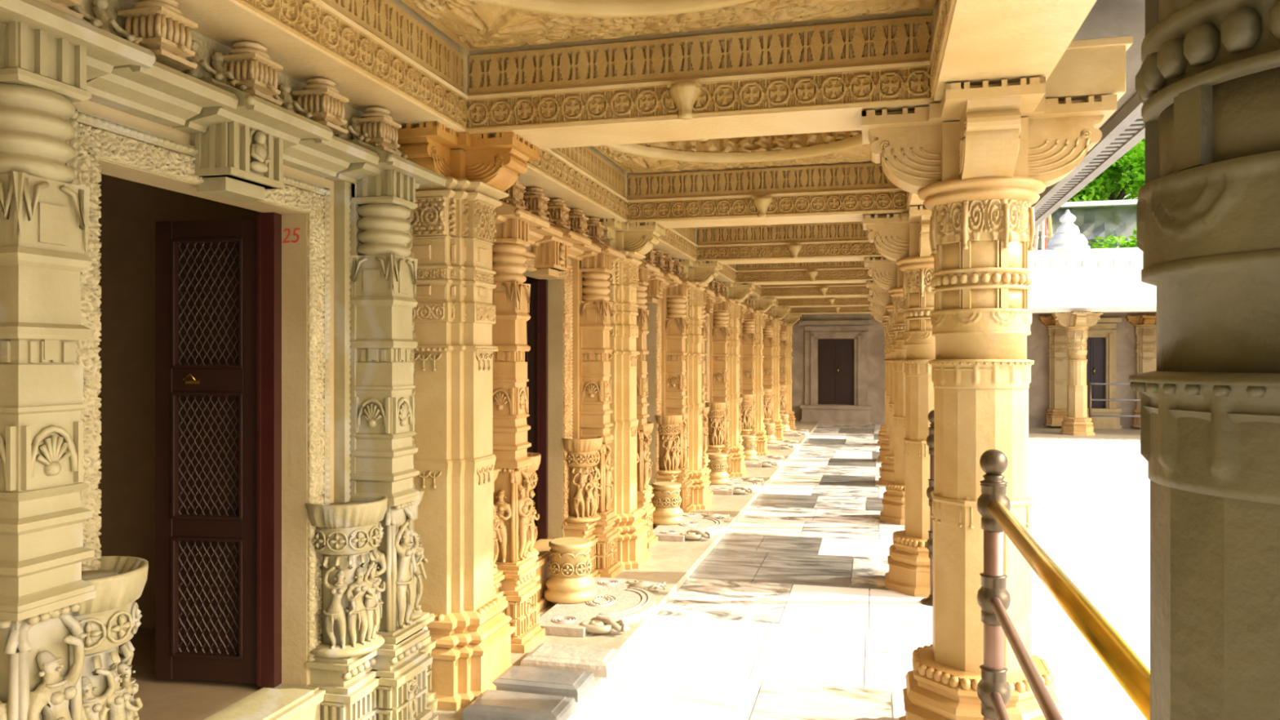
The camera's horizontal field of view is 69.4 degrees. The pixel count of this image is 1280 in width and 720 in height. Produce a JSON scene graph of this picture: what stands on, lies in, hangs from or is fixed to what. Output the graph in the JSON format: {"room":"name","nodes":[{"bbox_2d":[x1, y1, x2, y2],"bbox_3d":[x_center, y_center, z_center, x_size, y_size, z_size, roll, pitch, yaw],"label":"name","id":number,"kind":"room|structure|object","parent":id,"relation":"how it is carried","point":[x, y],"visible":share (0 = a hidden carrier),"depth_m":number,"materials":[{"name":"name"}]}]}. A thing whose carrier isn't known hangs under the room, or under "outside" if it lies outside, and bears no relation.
{"room":"temple corridor","nodes":[
{"label":"temple corridor","id":0,"kind":"room"},
{"bbox_2d":[97,173,537,629],"bbox_3d":[-0.575,0.100,9.944,1.810,2.400,25.400,0,0,14],"label":"wall","id":1,"kind":"structure","parent":0,"point":[130,210],"depth_m":4.05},
{"bbox_2d":[118,537,537,719],"bbox_3d":[-0.575,1.235,9.944,1.810,0.130,25.400,0,0,14],"label":"floor","id":2,"kind":"structure","parent":0,"point":[162,699],"depth_m":3.26,"materials":[{"name":"beige stone"}]},
{"bbox_2d":[71,100,706,685],"bbox_3d":[0.370,0.050,9.705,0.140,3.100,25.400,0,0,14],"label":"wall","id":3,"kind":"structure","parent":0,"point":[295,671],"depth_m":3.30,"materials":[{"name":"beige stone"}]},
{"bbox_2d":[0,0,446,719],"bbox_3d":[-1.226,0.234,2.817,0.422,2.433,2.370,0,0,14],"label":"doorway","id":4,"kind":"structure","parent":3,"relation":"in","point":[67,608],"depth_m":2.46,"materials":[{"name":"beige stone"}]},
{"bbox_2d":[155,212,281,688],"bbox_3d":[-1.513,0.319,3.326,0.464,1.678,0.104,0,0,8],"label":"door","id":5,"kind":"structure","parent":4,"relation":"attached to","point":[218,283],"depth_m":3.32,"materials":[{"name":"brown wood"}]},
{"bbox_2d":[281,227,300,243],"bbox_3d":[-1.244,-0.444,3.294,0.074,0.052,0.001,0,0,14],"label":"painted number","id":6,"kind":"object","parent":4,"relation":"attached to","point":[295,228],"visible":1,"depth_m":3.29,"materials":[{"name":"red paint"}]},
{"bbox_2d":[492,179,626,653],"bbox_3d":[-0.542,0.234,5.521,0.422,2.433,2.370,0,0,14],"label":"doorway","id":7,"kind":"structure","parent":3,"relation":"in","point":[555,235],"depth_m":5.39,"materials":[{"name":"stone"}]},
{"bbox_2d":[524,279,547,539],"bbox_3d":[-0.829,0.319,6.031,0.464,1.678,0.104,0,0,8],"label":"door","id":8,"kind":"structure","parent":7,"relation":"attached to","point":[536,358],"depth_m":5.97,"materials":[{"name":"brown wood"}]},
{"bbox_2d":[431,421,818,719],"bbox_3d":[0.661,1.535,9.632,0.960,0.170,25.400,0,0,14],"label":"floor","id":9,"kind":"structure","parent":3,"relation":"attached to","point":[673,562],"depth_m":6.53,"materials":[{"name":"beige stone"}]},
{"bbox_2d":[397,120,539,711],"bbox_3d":[-0.818,0.245,4.116,0.665,2.410,0.780,0,0,14],"label":"wall pillar","id":10,"kind":"structure","parent":9,"relation":"on","point":[454,224],"depth_m":3.96,"materials":[{"name":"stone"}]},
{"bbox_2d":[132,0,467,132],"bbox_3d":[-1.186,-1.260,2.858,0.388,0.600,2.260,0,0,14],"label":"beam","id":11,"kind":"structure","parent":10,"relation":"on","point":[384,54],"depth_m":3.15,"materials":[{"name":"stone"}]},
{"bbox_2d":[458,44,470,122],"bbox_3d":[-0.865,-1.260,4.128,0.360,0.600,0.360,0,0,14],"label":"block","id":12,"kind":"object","parent":10,"relation":"on","point":[466,53],"visible":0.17,"depth_m":3.91,"materials":[{"name":"stone"}]},
{"bbox_2d":[517,146,628,222],"bbox_3d":[-0.543,-1.260,5.398,0.388,0.600,2.260,0,0,14],"label":"beam","id":13,"kind":"structure","parent":10,"relation":"on","point":[587,180],"depth_m":5.52,"materials":[{"name":"stone"}]},
{"bbox_2d":[466,8,933,149],"bbox_3d":[0.226,-1.260,3.852,1.890,0.600,0.507,0,0,14],"label":"cross beam","id":14,"kind":"structure","parent":10,"relation":"on","point":[814,76],"depth_m":3.69,"materials":[{"name":"stone"}]},
{"bbox_2d":[462,689,575,719],"bbox_3d":[-0.490,1.419,3.773,0.400,0.062,0.235,0,0,14],"label":"stone slab","id":15,"kind":"object","parent":9,"relation":"on","point":[491,704],"visible":1,"depth_m":3.71,"materials":[{"name":"grey stone"}]},
{"bbox_2d":[492,665,594,702],"bbox_3d":[-0.429,1.419,4.077,0.400,0.062,0.235,0,0,14],"label":"stone slab","id":16,"kind":"object","parent":9,"relation":"on","point":[561,682],"visible":0.96,"depth_m":4.01,"materials":[{"name":"grey stone"}]},
{"bbox_2d":[520,643,622,677],"bbox_3d":[-0.322,1.419,4.398,0.420,0.062,0.270,0,0,14],"label":"stone slab","id":17,"kind":"object","parent":9,"relation":"on","point":[600,661],"visible":0.96,"depth_m":4.32,"materials":[{"name":"beige stone"}]},
{"bbox_2d":[536,577,666,637],"bbox_3d":[-0.187,1.414,5.380,0.540,0.071,1.120,0,0,14],"label":"doorstep","id":18,"kind":"object","parent":9,"relation":"on","point":[617,603],"visible":0.99,"depth_m":5.19,"materials":[{"name":"beige stone"}]},
{"bbox_2d":[543,537,596,604],"bbox_3d":[-0.412,1.237,5.468,0.310,0.336,0.310,0,0,14],"label":"stone pedestal","id":19,"kind":"object","parent":18,"relation":"on","point":[570,581],"visible":1,"depth_m":5.37,"materials":[{"name":"stone"}]},
{"bbox_2d":[598,217,665,570],"bbox_3d":[-0.176,0.245,6.656,0.665,2.410,0.780,0,0,14],"label":"wall pillar","id":20,"kind":"structure","parent":9,"relation":"on","point":[636,240],"depth_m":6.51,"materials":[{"name":"stone"}]},
{"bbox_2d":[622,168,627,199],"bbox_3d":[-0.222,-1.260,6.668,0.360,0.600,0.360,0,0,14],"label":"block","id":21,"kind":"object","parent":20,"relation":"on","point":[624,172],"visible":0.07,"depth_m":6.45,"materials":[{"name":"stone"}]},
{"bbox_2d":[626,135,908,228],"bbox_3d":[0.869,-1.260,6.392,1.890,0.600,0.507,0,0,14],"label":"cross beam","id":22,"kind":"structure","parent":20,"relation":"on","point":[840,192],"depth_m":6.24,"materials":[{"name":"stone"}]},
{"bbox_2d":[651,512,729,542],"bbox_3d":[0.455,1.414,7.920,0.540,0.071,1.120,0,0,14],"label":"threshold","id":23,"kind":"object","parent":9,"relation":"on","point":[695,526],"visible":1,"depth_m":7.72,"materials":[{"name":"beige stone"}]},
{"bbox_2d":[651,481,684,524],"bbox_3d":[0.230,1.237,8.008,0.310,0.336,0.310,0,0,14],"label":"stone pedestal","id":24,"kind":"object","parent":23,"relation":"on","point":[666,500],"visible":0.96,"depth_m":7.90,"materials":[{"name":"stone"}]},
{"bbox_2d":[679,258,722,511],"bbox_3d":[0.466,0.245,9.196,0.665,2.410,0.780,0,0,14],"label":"wall pillar","id":25,"kind":"structure","parent":9,"relation":"on","point":[701,273],"depth_m":9.04,"materials":[{"name":"stone"}]},
{"bbox_2d":[653,227,697,261],"bbox_3d":[0.099,-1.260,7.938,0.388,0.600,2.260,0,0,14],"label":"beam","id":26,"kind":"structure","parent":25,"relation":"on","point":[679,243],"depth_m":8.29,"materials":[{"name":"stone"}]},
{"bbox_2d":[695,227,697,244],"bbox_3d":[0.420,-1.260,9.208,0.360,0.600,0.360,0,0,14],"label":"block","id":27,"kind":"object","parent":25,"relation":"on","point":[695,228],"visible":0.07,"depth_m":8.99,"materials":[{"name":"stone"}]},
{"bbox_2d":[696,221,884,264],"bbox_3d":[1.511,-1.260,8.932,1.890,0.600,0.507,0,0,14],"label":"cross beam","id":28,"kind":"structure","parent":25,"relation":"on","point":[837,241],"depth_m":8.80,"materials":[{"name":"stone"}]},
{"bbox_2d":[708,477,764,495],"bbox_3d":[1.098,1.414,10.460,0.540,0.071,1.120,0,0,14],"label":"threshold","id":29,"kind":"object","parent":9,"relation":"on","point":[736,485],"visible":0.97,"depth_m":10.23,"materials":[{"name":"beige stone"}]},
{"bbox_2d":[706,453,729,484],"bbox_3d":[0.872,1.237,10.548,0.310,0.336,0.310,0,0,14],"label":"stone pedestal","id":30,"kind":"object","parent":29,"relation":"on","point":[718,475],"visible":0.81,"depth_m":10.44,"materials":[{"name":"stone"}]},
{"bbox_2d":[722,281,755,477],"bbox_3d":[1.108,0.245,11.736,0.665,2.410,0.780,0,0,14],"label":"wall pillar","id":31,"kind":"structure","parent":9,"relation":"on","point":[738,292],"depth_m":11.59,"materials":[{"name":"stone"}]},
{"bbox_2d":[713,264,736,283],"bbox_3d":[0.741,-1.260,10.478,0.388,0.600,2.260,0,0,14],"label":"beam","id":32,"kind":"structure","parent":31,"relation":"on","point":[728,273],"depth_m":10.97,"materials":[{"name":"stone"}]},
{"bbox_2d":[748,284,761,297],"bbox_3d":[1.383,-1.260,13.018,0.388,0.600,2.260,0,0,14],"label":"beam","id":33,"kind":"structure","parent":31,"relation":"on","point":[757,291],"depth_m":13.67,"materials":[{"name":"stone"}]},
{"bbox_2d":[735,261,873,284],"bbox_3d":[2.153,-1.260,11.472,1.890,0.600,0.507,0,0,14],"label":"cross beam","id":34,"kind":"structure","parent":31,"relation":"on","point":[835,272],"depth_m":11.34,"materials":[{"name":"stone"}]},
{"bbox_2d":[750,296,776,455],"bbox_3d":[1.751,0.245,14.277,0.665,2.410,0.780,0,0,14],"label":"wall pillar","id":35,"kind":"structure","parent":9,"relation":"on","point":[762,304],"depth_m":14.13,"materials":[{"name":"stone"}]},
{"bbox_2d":[773,297,778,306],"bbox_3d":[2.026,-1.260,15.558,0.388,0.600,2.260,0,0,14],"label":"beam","id":36,"kind":"structure","parent":35,"relation":"on","point":[775,304],"depth_m":16.35,"materials":[{"name":"stone"}]},
{"bbox_2d":[760,282,871,297],"bbox_3d":[2.795,-1.260,14.012,1.890,0.600,0.507,0,0,14],"label":"cross beam","id":37,"kind":"structure","parent":35,"relation":"on","point":[823,290],"depth_m":13.88,"materials":[{"name":"stone"}]},
{"bbox_2d":[744,455,784,467],"bbox_3d":[1.740,1.414,13.000,0.540,0.071,1.120,0,0,14],"label":"threshold","id":38,"kind":"object","parent":9,"relation":"on","point":[762,460],"visible":0.95,"depth_m":12.78,"materials":[{"name":"beige stone"}]},
{"bbox_2d":[741,435,758,460],"bbox_3d":[1.515,1.237,13.088,0.310,0.336,0.310,0,0,14],"label":"stone pedestal","id":39,"kind":"object","parent":38,"relation":"on","point":[748,443],"visible":0.64,"depth_m":12.98,"materials":[{"name":"stone"}]},
{"bbox_2d":[769,306,791,440],"bbox_3d":[2.393,0.245,16.817,0.665,2.410,0.780,0,0,14],"label":"wall pillar","id":40,"kind":"structure","parent":9,"relation":"on","point":[779,313],"depth_m":16.67,"materials":[{"name":"stone"}]},
{"bbox_2d":[777,297,871,307],"bbox_3d":[3.438,-1.260,16.552,1.890,0.600,0.507,0,0,14],"label":"cross beam","id":41,"kind":"structure","parent":40,"relation":"on","point":[820,301],"depth_m":16.42,"materials":[{"name":"stone"}]},
{"bbox_2d":[767,440,798,449],"bbox_3d":[2.382,1.414,15.540,0.540,0.071,1.120,0,0,14],"label":"threshold","id":42,"kind":"object","parent":9,"relation":"on","point":[779,445],"visible":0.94,"depth_m":15.32,"materials":[{"name":"beige stone"}]},
{"bbox_2d":[764,422,777,444],"bbox_3d":[2.157,1.237,15.628,0.310,0.336,0.310,0,0,14],"label":"stone pedestal","id":43,"kind":"object","parent":42,"relation":"on","point":[770,427],"visible":0.59,"depth_m":15.52,"materials":[{"name":"stone"}]},
{"bbox_2d":[779,317,790,429],"bbox_3d":[2.669,0.234,18.222,0.422,2.433,2.370,0,0,14],"label":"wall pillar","id":44,"kind":"structure","parent":9,"relation":"on","point":[783,344],"depth_m":18.87,"materials":[{"name":"stone"}]},
{"bbox_2d":[783,313,801,429],"bbox_3d":[3.035,0.245,19.357,0.665,2.410,0.780,0,0,14],"label":"wall pillar","id":45,"kind":"structure","parent":9,"relation":"on","point":[790,318],"depth_m":19.21,"materials":[{"name":"stone"}]},
{"bbox_2d":[791,306,872,314],"bbox_3d":[4.080,-1.260,19.092,1.890,0.600,0.507,0,0,14],"label":"cross beam","id":46,"kind":"structure","parent":45,"relation":"on","point":[864,309],"depth_m":18.96,"materials":[{"name":"stone"}]},
{"bbox_2d":[782,429,808,436],"bbox_3d":[3.024,1.414,18.080,0.540,0.071,1.120,0,0,14],"label":"threshold","id":47,"kind":"object","parent":9,"relation":"on","point":[793,433],"visible":0.95,"depth_m":17.80,"materials":[{"name":"beige stone"}]},
{"bbox_2d":[779,413,790,431],"bbox_3d":[2.799,1.237,18.168,0.310,0.336,0.310,0,0,14],"label":"stone pedestal","id":48,"kind":"object","parent":47,"relation":"on","point":[784,417],"visible":0.55,"depth_m":18.06,"materials":[{"name":"stone"}]},
{"bbox_2d":[635,248,696,548],"bbox_3d":[0.100,0.234,8.061,0.422,2.433,2.370,0,0,14],"label":"doorway","id":49,"kind":"structure","parent":3,"relation":"in","point":[660,282],"depth_m":8.53,"materials":[{"name":"stone"}]},
{"bbox_2d":[701,279,735,497],"bbox_3d":[0.743,0.234,10.601,0.422,2.433,2.370,0,0,14],"label":"doorway","id":50,"kind":"structure","parent":3,"relation":"in","point":[716,432],"depth_m":11.14,"materials":[{"name":"stone"}]},
{"bbox_2d":[738,296,760,467],"bbox_3d":[1.385,0.234,13.142,0.422,2.433,2.370,0,0,14],"label":"doorway","id":51,"kind":"structure","parent":3,"relation":"in","point":[747,416],"depth_m":13.78,"materials":[{"name":"stone"}]},
{"bbox_2d":[762,308,777,440],"bbox_3d":[2.027,0.234,15.682,0.422,2.433,2.370,0,0,14],"label":"doorway","id":52,"kind":"structure","parent":3,"relation":"in","point":[768,408],"depth_m":16.33,"materials":[{"name":"stone"}]},
{"bbox_2d":[568,424,1150,719],"bbox_3d":[16.885,1.570,-0.041,35.240,0.140,36.200,0,0,14],"label":"floor","id":53,"kind":"structure","parent":0,"point":[792,615],"depth_m":5.75,"materials":[{"name":"white stone"}]},
{"bbox_2d":[868,306,887,445],"bbox_3d":[4.489,0.278,16.286,0.890,2.460,0.890,0,0,14],"label":"marble column","id":54,"kind":"structure","parent":53,"relation":"on","point":[882,433],"depth_m":16.25,"materials":[{"name":"beige stone"}]},
{"bbox_2d":[867,295,889,462],"bbox_3d":[3.847,0.278,13.746,0.890,2.460,0.890,0,0,14],"label":"marble column","id":55,"kind":"structure","parent":53,"relation":"on","point":[884,449],"depth_m":13.70,"materials":[{"name":"beige stone"}]},
{"bbox_2d":[866,280,894,484],"bbox_3d":[3.205,0.278,11.206,0.890,2.460,0.890,0,0,14],"label":"marble column","id":56,"kind":"structure","parent":53,"relation":"on","point":[880,295],"depth_m":11.15,"materials":[{"name":"beige stone"}]},
{"bbox_2d":[864,257,906,524],"bbox_3d":[2.563,0.278,8.666,0.890,2.460,0.890,0,0,14],"label":"marble column","id":57,"kind":"structure","parent":53,"relation":"on","point":[886,273],"depth_m":8.59,"materials":[{"name":"beige stone"}]},
{"bbox_2d":[862,205,935,597],"bbox_3d":[1.935,0.278,6.122,0.890,2.460,0.890,0,0,14],"label":"marble column","id":58,"kind":"structure","parent":53,"relation":"on","point":[903,238],"depth_m":6.01,"materials":[{"name":"beige stone"}]},
{"bbox_2d":[920,409,933,606],"bbox_3d":[1.825,0.904,5.707,0.170,1.192,0.170,0,0,14],"label":"railing post","id":59,"kind":"object","parent":53,"relation":"on","point":[928,601],"visible":0.42,"depth_m":5.69,"materials":[{"name":"brown metal"}]},
{"bbox_2d":[861,76,1116,719],"bbox_3d":[1.317,0.278,3.576,0.890,2.460,0.890,0,0,14],"label":"marble column","id":60,"kind":"structure","parent":53,"relation":"on","point":[979,158],"depth_m":3.43,"materials":[{"name":"beige stone"}]},
{"bbox_2d":[906,191,924,211],"bbox_3d":[1.633,-1.260,4.848,0.388,0.600,2.260,0,0,14],"label":"beam","id":61,"kind":"structure","parent":60,"relation":"on","point":[912,199],"depth_m":5.65,"materials":[{"name":"stone"}]},
{"bbox_2d":[932,0,940,102],"bbox_3d":[1.312,-1.260,3.578,0.360,0.600,0.360,0,0,14],"label":"block","id":62,"kind":"object","parent":60,"relation":"on","point":[935,9],"visible":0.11,"depth_m":3.44,"materials":[{"name":"stone"}]},
{"bbox_2d":[929,0,1097,102],"bbox_3d":[0.991,-1.260,2.308,0.388,0.600,2.260,0,0,14],"label":"beam","id":63,"kind":"structure","parent":60,"relation":"on","point":[975,42],"depth_m":2.78,"materials":[{"name":"stone"}]},
{"bbox_2d":[1044,35,1133,101],"bbox_3d":[1.637,-1.062,3.495,0.340,0.200,0.300,0,0,14],"label":"beam","id":64,"kind":"structure","parent":60,"relation":"on","point":[1095,67],"depth_m":3.35,"materials":[{"name":"stone"}]},
{"bbox_2d":[977,448,1010,719],"bbox_3d":[1.216,0.904,3.179,0.170,1.192,0.170,0,0,14],"label":"railing post","id":65,"kind":"object","parent":53,"relation":"on","point":[993,462],"visible":0.88,"depth_m":3.15,"materials":[{"name":"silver metal"}]},
{"bbox_2d":[990,691,1009,719],"bbox_3d":[0.961,1.140,2.171,0.036,0.036,1.980,0,0,14],"label":"rail","id":66,"kind":"object","parent":65,"relation":"attached to","point":[1001,712],"visible":1,"depth_m":3.00,"materials":[{"name":"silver metal"}]},
{"bbox_2d":[990,596,1063,719],"bbox_3d":[0.961,0.820,2.171,0.036,0.036,1.980,0,0,14],"label":"rail","id":67,"kind":"object","parent":65,"relation":"attached to","point":[1049,708],"visible":1,"depth_m":2.44,"materials":[{"name":"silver metal"}]},
{"bbox_2d":[987,499,1150,719],"bbox_3d":[0.961,0.500,2.171,0.052,0.052,1.980,0,0,14],"label":"brass handrail","id":68,"kind":"object","parent":65,"relation":"attached to","point":[1128,668],"visible":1,"depth_m":1.74,"materials":[{"name":"gold metal"}]},
{"bbox_2d":[1038,315,1067,426],"bbox_3d":[9.255,0.245,20.448,0.780,2.410,0.665,0,0,14],"label":"wall pillar","id":69,"kind":"structure","parent":53,"relation":"on","point":[1057,349],"depth_m":20.34,"materials":[{"name":"stone"}]},
{"bbox_2d":[1052,311,1102,435],"bbox_3d":[8.823,0.270,18.657,0.890,2.460,0.890,0,0,14],"label":"marble column","id":70,"kind":"structure","parent":53,"relation":"on","point":[1077,324],"depth_m":18.51,"materials":[{"name":"beige stone"}]},
{"bbox_2d":[1027,282,1156,313],"bbox_3d":[12.114,-1.240,17.824,13.250,0.560,0.400,0,0,14],"label":"beam","id":71,"kind":"structure","parent":70,"relation":"on","point":[1104,309],"depth_m":18.41,"materials":[{"name":"white stone"}]},
{"bbox_2d":[1026,247,1142,284],"bbox_3d":[12.063,-1.870,17.930,13.400,0.700,0.720,0,0,14],"label":"parapet","id":72,"kind":"object","parent":71,"relation":"on","point":[1097,265],"visible":0.29,"depth_m":18.44,"materials":[{"name":"white stone"}]},
{"bbox_2d":[1045,209,1089,249],"bbox_3d":[8.692,-2.638,18.793,0.800,0.836,0.800,0,0,14],"label":"roof finial","id":73,"kind":"object","parent":72,"relation":"on","point":[1067,236],"visible":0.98,"depth_m":18.59,"materials":[{"name":"white stone"}]},
{"bbox_2d":[1088,382,1140,422],"bbox_3d":[10.076,0.975,18.340,2.155,1.050,0.050,0,0,14],"label":"railing","id":74,"kind":"object","parent":53,"relation":"on","point":[1090,383],"visible":0.3,"depth_m":18.51,"materials":[{"name":"grey metal"}]},
{"bbox_2d":[1124,315,1156,427],"bbox_3d":[10.961,0.245,20.016,0.780,2.410,0.665,0,0,14],"label":"wall pillar","id":75,"kind":"structure","parent":53,"relation":"on","point":[1145,326],"depth_m":19.92,"materials":[{"name":"stone"}]},
{"bbox_2d":[1128,0,1279,719],"bbox_3d":[0.681,0.292,0.880,0.890,2.460,0.890,0,0,14],"label":"marble column","id":76,"kind":"structure","parent":53,"relation":"on","point":[1207,81],"depth_m":0.83,"materials":[{"name":"beige stone"}]},
{"bbox_2d":[791,311,1156,428],"bbox_3d":[20.881,0.050,17.722,36.200,3.100,0.200,0,0,14],"label":"wall","id":77,"kind":"structure","parent":0,"point":[1037,341],"depth_m":20.68,"materials":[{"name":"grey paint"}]},
{"bbox_2d":[799,320,873,425],"bbox_3d":[4.581,0.290,21.627,1.700,2.420,0.220,0,0,14],"label":"door frame","id":78,"kind":"structure","parent":77,"relation":"attached to","point":[859,413],"depth_m":21.59,"materials":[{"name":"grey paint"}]},
{"bbox_2d":[817,338,854,404],"bbox_3d":[4.620,0.275,21.781,0.840,1.550,0.121,0,0,14],"label":"door","id":79,"kind":"structure","parent":77,"relation":"in","point":[836,357],"depth_m":21.79,"materials":[{"name":"brown wood"}]},
{"bbox_2d":[1029,286,1156,308],"bbox_3d":[12.010,-1.270,17.412,13.250,0.500,0.650,0,0,14],"label":"eave","id":80,"kind":"object","parent":77,"relation":"attached to","point":[1135,296],"visible":0.27,"depth_m":18.13,"materials":[{"name":"white stone"}]},
{"bbox_2d":[1066,317,1121,429],"bbox_3d":[9.933,0.290,20.274,1.139,2.420,0.220,0,0,14],"label":"door frame","id":81,"kind":"structure","parent":77,"relation":"attached to","point":[1108,331],"depth_m":20.21,"materials":[{"name":"stone"}]},
{"bbox_2d":[1086,337,1105,408],"bbox_3d":[9.972,0.300,20.428,0.560,1.600,0.121,0,0,14],"label":"door","id":82,"kind":"structure","parent":77,"relation":"in","point":[1095,347],"depth_m":20.41,"materials":[{"name":"brown wood"}]},
{"bbox_2d":[1088,223,1137,248],"bbox_3d":[16.786,-1.809,29.450,5.721,5.930,5.363,0,0,37],"label":"bush","id":83,"kind":"object","parent":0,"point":[1133,243],"visible":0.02,"depth_m":31.49,"materials":[{"name":"green plant"}]},
{"bbox_3d":[16.799,-1.550,5.655,38.200,0.500,25.600,0,0,14],"label":"ceiling","id":84,"kind":"structure","parent":0,"visible":0},
{"bbox_2d":[400,0,936,50],"bbox_3d":[-0.095,-1.398,2.582,1.890,0.278,2.260,0,0,14],"label":"bay","id":85,"kind":"object","parent":84,"relation":"attached to","point":[473,24],"visible":1,"depth_m":3.46,"materials":[{"name":"stone"}]},
{"bbox_2d":[592,129,871,173],"bbox_3d":[0.547,-1.398,5.122,1.890,0.278,2.260,0,0,14],"label":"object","id":86,"kind":"structure","parent":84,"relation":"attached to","point":[637,158],"depth_m":5.89,"materials":[{"name":"stone"}]},
{"bbox_2d":[1031,0,1145,226],"bbox_3d":[2.905,-1.356,7.724,0.745,0.528,22.800,0,0,14],"label":"eave","id":87,"kind":"object","parent":84,"relation":"attached to","point":[1125,128],"visible":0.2,"depth_m":4.27,"materials":[{"name":"grey stone"}]},
{"bbox_3d":[12.559,-1.870,19.888,13.400,0.160,3.280,0,0,14],"label":"roof slab","id":88,"kind":"structure","parent":0,"visible":0},
{"bbox_2d":[1031,215,1053,250],"bbox_3d":[8.932,-3.250,20.491,0.523,2.607,0.397,0,0,39],"label":"tripod","id":89,"kind":"object","parent":88,"relation":"on","point":[1043,236],"visible":0.16,"depth_m":20.46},
{"label":"outside","id":90,"kind":"structure","parent":0,"visible":0},
{"bbox_2d":[1033,199,1137,250],"bbox_3d":[26.287,-2.060,30.533,40.000,7.120,1.109,0,0,14],"label":"wall","id":91,"kind":"structure","parent":90,"point":[1094,219],"depth_m":33.00,"materials":[{"name":"white stone"}]},
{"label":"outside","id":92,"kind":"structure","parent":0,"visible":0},
{"bbox_3d":[26.003,-10.045,41.649,80.000,17.270,19.500,0,0,14],"label":"hillside","id":93,"kind":"object","parent":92,"visible":0},
{"bbox_2d":[1066,137,1145,201],"bbox_3d":[18.335,-6.221,35.347,5.927,6.555,6.323,0,0,27],"label":"leafy tree","id":94,"kind":"object","parent":93,"relation":"on","point":[1117,194],"visible":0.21,"depth_m":33.98,"materials":[{"name":"green plant"}]},
{"bbox_2d":[1070,137,1145,200],"bbox_3d":[16.104,-6.215,35.517,6.022,6.243,5.645,0,0,17],"label":"leafy tree","id":95,"kind":"object","parent":93,"relation":"on","point":[1137,154],"visible":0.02,"depth_m":34.38,"materials":[{"name":"green plant"}]},
{"bbox_2d":[1108,138,1145,194],"bbox_3d":[20.464,-6.826,35.423,6.209,6.867,6.624,0,0,-19],"label":"leafy tree","id":96,"kind":"object","parent":93,"relation":"on","point":[1143,140],"visible":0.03,"depth_m":34.70,"materials":[{"name":"green plant"}]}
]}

